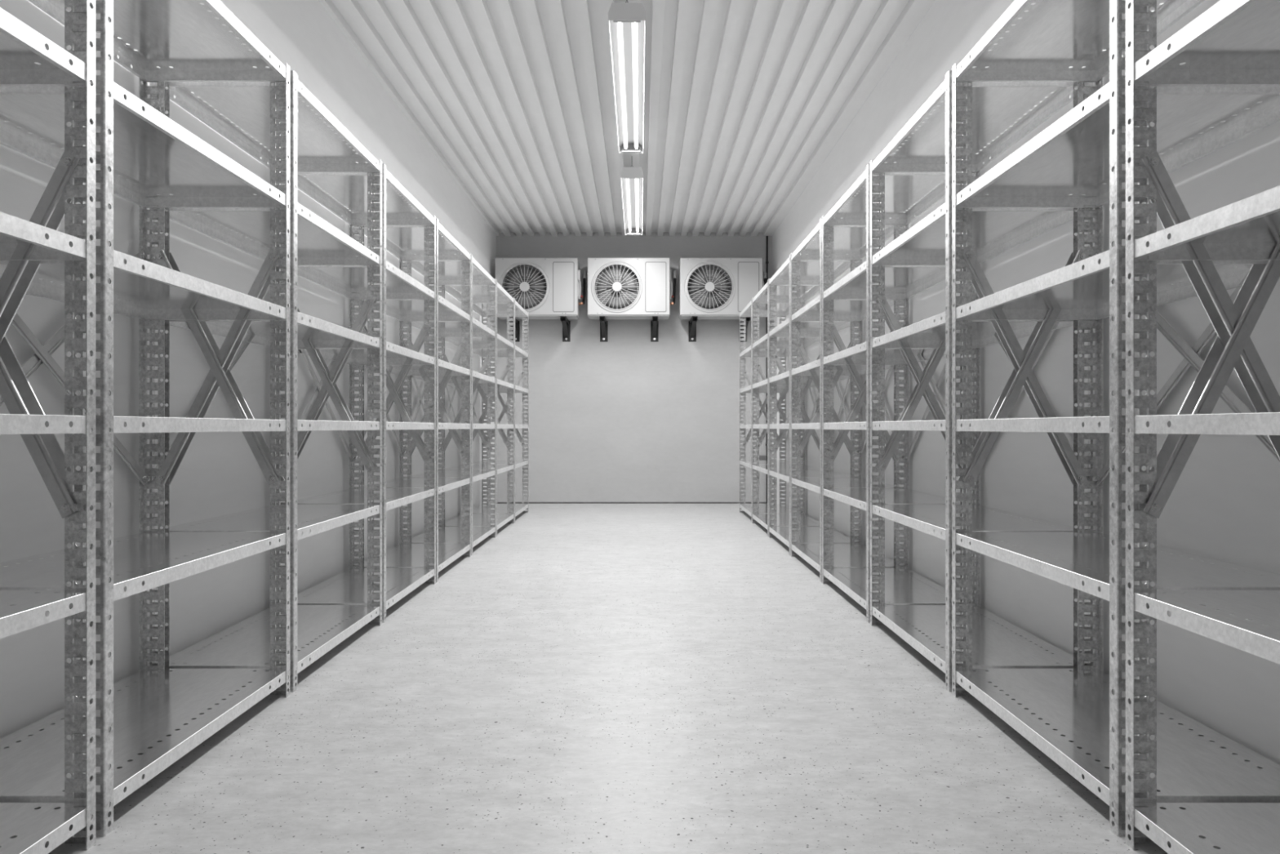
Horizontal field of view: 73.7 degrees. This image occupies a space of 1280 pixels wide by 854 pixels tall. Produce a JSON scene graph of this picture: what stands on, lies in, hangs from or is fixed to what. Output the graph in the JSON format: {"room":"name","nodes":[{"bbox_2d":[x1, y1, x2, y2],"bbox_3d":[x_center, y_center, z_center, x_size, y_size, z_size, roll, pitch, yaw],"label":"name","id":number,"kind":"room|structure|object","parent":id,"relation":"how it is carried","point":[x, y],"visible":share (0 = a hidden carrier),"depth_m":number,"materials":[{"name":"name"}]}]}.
{"room":"warehouse","nodes":[
{"label":"warehouse","id":0,"kind":"room"},
{"bbox_2d":[0,0,497,738],"bbox_3d":[-1.659,-0.697,4.173,0.100,3.100,10.946,0,0,0],"label":"wall","id":1,"kind":"structure","parent":0,"point":[219,473],"depth_m":3.28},
{"bbox_2d":[0,502,1220,853],"bbox_3d":[-0.065,0.903,4.173,3.288,0.100,10.946,0,0,0],"label":"floor","id":2,"kind":"structure","parent":0,"point":[594,677],"depth_m":2.36,"materials":[{"name":"concrete"}]},
{"bbox_2d":[0,0,95,853],"bbox_3d":[-1.347,-0.147,1.279,0.465,2.000,0.957,0,0,0],"label":"shelving rack","id":3,"kind":"object","parent":2,"relation":"on","point":[22,241],"visible":1,"depth_m":1.74,"materials":[{"name":"metal"}]},
{"bbox_2d":[0,0,289,836],"bbox_3d":[-1.347,-0.147,2.249,0.465,2.000,0.957,0,0,0],"label":"shelving rack","id":4,"kind":"object","parent":2,"relation":"on","point":[135,141],"visible":0.84,"depth_m":2.31,"materials":[{"name":"metal"}]},
{"bbox_2d":[148,71,382,691],"bbox_3d":[-1.347,-0.147,3.220,0.465,2.000,0.957,0,0,0],"label":"shelving rack","id":5,"kind":"object","parent":2,"relation":"on","point":[314,147],"visible":0.68,"depth_m":3.10,"materials":[{"name":"metal"}]},
{"bbox_2d":[277,164,435,622],"bbox_3d":[-1.347,-0.147,4.190,0.465,2.000,0.957,0,0,0],"label":"shelving rack","id":6,"kind":"object","parent":2,"relation":"on","point":[348,587],"visible":0.73,"depth_m":4.29,"materials":[{"name":"metal"}]},
{"bbox_2d":[352,217,471,582],"bbox_3d":[-1.347,-0.147,5.161,0.465,2.000,0.957,0,0,0],"label":"shelving rack","id":7,"kind":"object","parent":2,"relation":"on","point":[411,238],"visible":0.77,"depth_m":5.38,"materials":[{"name":"metal"}]},
{"bbox_2d":[401,253,495,555],"bbox_3d":[-1.347,-0.147,6.131,0.465,2.000,0.957,0,0,0],"label":"shelving rack","id":8,"kind":"object","parent":2,"relation":"on","point":[451,270],"visible":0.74,"depth_m":6.39,"materials":[{"name":"metal"}]},
{"bbox_2d":[438,279,514,536],"bbox_3d":[-1.347,-0.147,7.102,0.465,2.000,0.957,0,0,0],"label":"shelving rack","id":9,"kind":"object","parent":2,"relation":"on","point":[479,291],"visible":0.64,"depth_m":7.41,"materials":[{"name":"metal"}]},
{"bbox_2d":[462,297,528,522],"bbox_3d":[-1.347,-0.147,8.072,0.465,2.000,0.957,0,0,0],"label":"shelving rack","id":10,"kind":"object","parent":2,"relation":"on","point":[520,311],"visible":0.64,"depth_m":8.53,"materials":[{"name":"metal"}]},
{"bbox_2d":[739,298,803,522],"bbox_3d":[1.227,-0.147,8.072,0.465,2.000,0.957,0,0,0],"label":"shelving rack","id":11,"kind":"object","parent":2,"relation":"on","point":[782,312],"visible":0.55,"depth_m":8.53,"materials":[{"name":"metal"}]},
{"bbox_2d":[751,279,827,536],"bbox_3d":[1.227,-0.147,7.102,0.465,2.000,0.957,0,0,0],"label":"shelving rack","id":12,"kind":"object","parent":2,"relation":"on","point":[783,291],"visible":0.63,"depth_m":7.47,"materials":[{"name":"metal"}]},
{"bbox_2d":[768,253,859,555],"bbox_3d":[1.227,-0.147,6.131,0.465,2.000,0.957,0,0,0],"label":"shelving rack","id":13,"kind":"object","parent":2,"relation":"on","point":[810,269],"visible":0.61,"depth_m":6.26,"materials":[{"name":"metal"}]},
{"bbox_2d":[791,217,905,582],"bbox_3d":[1.227,-0.147,5.161,0.465,2.000,0.957,0,0,0],"label":"shelving rack","id":14,"kind":"object","parent":2,"relation":"on","point":[847,239],"visible":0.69,"depth_m":5.38,"materials":[{"name":"metal"}]},
{"bbox_2d":[822,164,974,622],"bbox_3d":[1.227,-0.147,4.190,0.465,2.000,0.957,0,0,0],"label":"shelving rack","id":15,"kind":"object","parent":2,"relation":"on","point":[903,585],"visible":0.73,"depth_m":4.32,"materials":[{"name":"metal"}]},
{"bbox_2d":[870,71,1093,691],"bbox_3d":[1.227,-0.147,3.220,0.465,2.000,0.957,0,0,0],"label":"shelving rack","id":16,"kind":"object","parent":2,"relation":"on","point":[997,642],"visible":0.71,"depth_m":3.18,"materials":[{"name":"metal"}]},
{"bbox_2d":[951,0,1279,836],"bbox_3d":[1.227,-0.147,2.249,0.465,2.000,0.957,0,0,0],"label":"shelving rack","id":17,"kind":"object","parent":2,"relation":"on","point":[1083,150],"visible":0.82,"depth_m":2.27,"materials":[{"name":"metal"}]},
{"bbox_2d":[1125,0,1279,853],"bbox_3d":[1.227,-0.147,1.279,0.465,2.000,0.957,0,0,0],"label":"shelving rack","id":18,"kind":"object","parent":2,"relation":"on","point":[1233,42],"visible":1,"depth_m":1.73,"materials":[{"name":"metal"}]},
{"bbox_2d":[318,0,935,235],"bbox_3d":[-0.065,-2.191,4.173,3.088,0.113,10.746,0,0,0],"label":"ceiling","id":19,"kind":"structure","parent":0,"point":[746,100],"depth_m":5.53,"materials":[{"name":"white metal"}]},
{"bbox_2d":[608,0,645,153],"bbox_3d":[-0.063,-2.044,5.087,0.180,0.188,1.992,0,0,0],"label":"ceiling lamp","id":20,"kind":"object","parent":19,"relation":"attached to","point":[626,21],"visible":1,"depth_m":4.77,"materials":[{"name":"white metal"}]},
{"bbox_2d":[613,20,640,23],"bbox_3d":[-0.063,-1.982,4.124,0.132,0.057,0.056,0,0,0],"label":"socket","id":21,"kind":"object","parent":20,"relation":"attached to","point":[617,21],"depth_m":4.11,"materials":[{"name":"grey plastic"}]},
{"bbox_2d":[622,143,640,152],"bbox_3d":[-0.063,-1.982,6.050,0.132,0.057,0.056,0,0,0],"label":"socket","id":22,"kind":"object","parent":20,"relation":"attached to","point":[630,148],"depth_m":6.06,"materials":[{"name":"grey plastic"}]},
{"bbox_2d":[620,155,643,235],"bbox_3d":[-0.063,-2.044,7.672,0.180,0.188,1.992,0,0,0],"label":"ceiling lamp","id":23,"kind":"object","parent":19,"relation":"attached to","point":[631,178],"visible":1,"depth_m":7.45,"materials":[{"name":"grey plastic"}]},
{"bbox_2d":[626,228,639,234],"bbox_3d":[-0.063,-1.982,8.635,0.132,0.057,0.056,0,0,0],"label":"socket","id":24,"kind":"object","parent":23,"relation":"attached to","point":[633,231],"depth_m":8.64,"materials":[{"name":"grey plastic"}]},
{"bbox_2d":[496,232,772,502],"bbox_3d":[-0.065,-0.703,9.596,3.088,3.088,0.100,0,0,0],"label":"wall","id":25,"kind":"structure","parent":0,"point":[628,417],"depth_m":9.54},
{"bbox_2d":[510,316,519,342],"bbox_3d":[-1.389,-1.069,9.333,0.086,0.230,0.424,0,0,0],"label":"wall bracket","id":26,"kind":"object","parent":25,"relation":"attached to","point":[517,322],"visible":0.58,"depth_m":9.54,"materials":[{"name":"black metal"}]},
{"bbox_2d":[495,257,587,319],"bbox_3d":[-1.067,-1.495,9.313,0.956,0.620,0.466,0,0,0],"label":"air conditioner unit","id":27,"kind":"object","parent":25,"relation":"attached to","point":[546,288],"visible":0.89,"depth_m":9.10,"materials":[{"name":"grey paint"}]},
{"bbox_2d":[499,261,550,312],"bbox_3d":[-1.230,-1.493,9.094,0.548,0.548,0.020,0,0,0],"label":"fan grille","id":28,"kind":"object","parent":27,"relation":"attached to","point":[544,267],"depth_m":9.09,"materials":[{"name":"white metal"}]},
{"bbox_2d":[560,315,570,342],"bbox_3d":[-0.823,-1.069,9.333,0.086,0.230,0.424,0,0,0],"label":"wall bracket","id":29,"kind":"object","parent":25,"relation":"attached to","point":[566,322],"visible":1,"depth_m":9.48,"materials":[{"name":"black metal"}]},
{"bbox_2d":[599,315,607,342],"bbox_3d":[-0.404,-1.069,9.333,0.086,0.230,0.424,0,0,0],"label":"wall bracket","id":30,"kind":"object","parent":25,"relation":"attached to","point":[603,322],"visible":1,"depth_m":9.46,"materials":[{"name":"black metal"}]},
{"bbox_2d":[587,257,675,319],"bbox_3d":[-0.082,-1.495,9.313,0.956,0.620,0.466,0,0,0],"label":"air conditioner unit","id":31,"kind":"object","parent":25,"relation":"attached to","point":[619,288],"visible":1,"depth_m":9.10,"materials":[{"name":"grey plastic"}]},
{"bbox_2d":[591,261,642,312],"bbox_3d":[-0.245,-1.493,9.094,0.548,0.548,0.020,0,0,0],"label":"fan grille","id":32,"kind":"object","parent":31,"relation":"attached to","point":[597,267],"depth_m":9.09,"materials":[{"name":"white metal"}]},
{"bbox_2d":[650,315,657,342],"bbox_3d":[0.162,-1.069,9.333,0.086,0.230,0.424,0,0,0],"label":"wall bracket","id":33,"kind":"object","parent":25,"relation":"attached to","point":[654,323],"visible":1,"depth_m":9.50,"materials":[{"name":"black metal"}]},
{"bbox_2d":[688,315,697,342],"bbox_3d":[0.586,-1.069,9.333,0.086,0.230,0.424,0,0,0],"label":"wall bracket","id":34,"kind":"object","parent":25,"relation":"attached to","point":[692,322],"visible":1,"depth_m":9.49,"materials":[{"name":"black metal"}]},
{"bbox_2d":[679,257,766,319],"bbox_3d":[0.908,-1.495,9.313,0.956,0.620,0.466,0,0,0],"label":"air conditioner unit","id":35,"kind":"object","parent":25,"relation":"attached to","point":[710,288],"visible":0.88,"depth_m":9.10,"materials":[{"name":"grey plastic"}]},
{"bbox_2d":[684,261,735,312],"bbox_3d":[0.745,-1.493,9.094,0.548,0.548,0.020,0,0,0],"label":"fan grille","id":36,"kind":"object","parent":35,"relation":"attached to","point":[729,267],"depth_m":9.09,"materials":[{"name":"white metal"}]},
{"bbox_2d":[738,316,750,342],"bbox_3d":[1.151,-1.069,9.333,0.086,0.230,0.424,0,0,0],"label":"wall bracket","id":37,"kind":"object","parent":25,"relation":"attached to","point":[748,318],"visible":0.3,"depth_m":9.48,"materials":[{"name":"black metal"}]},
{"bbox_2d":[759,455,766,460],"bbox_3d":[1.366,0.349,9.531,0.085,0.062,0.030,0,0,0],"label":"junction box","id":38,"kind":"object","parent":25,"relation":"attached to","point":[761,457],"visible":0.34,"depth_m":9.52,"materials":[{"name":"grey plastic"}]},
{"bbox_2d":[765,235,768,503],"bbox_3d":[1.420,-0.640,9.534,0.030,2.986,0.024,0,0,0],"label":"cable conduit","id":39,"kind":"object","parent":25,"relation":"attached to","point":[766,261],"visible":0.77,"depth_m":9.52,"materials":[{"name":"black paint"}]},
{"bbox_2d":[772,0,1279,790],"bbox_3d":[1.528,-0.697,4.173,0.100,3.100,10.946,0,0,0],"label":"wall","id":40,"kind":"structure","parent":0,"point":[1224,504],"depth_m":3.03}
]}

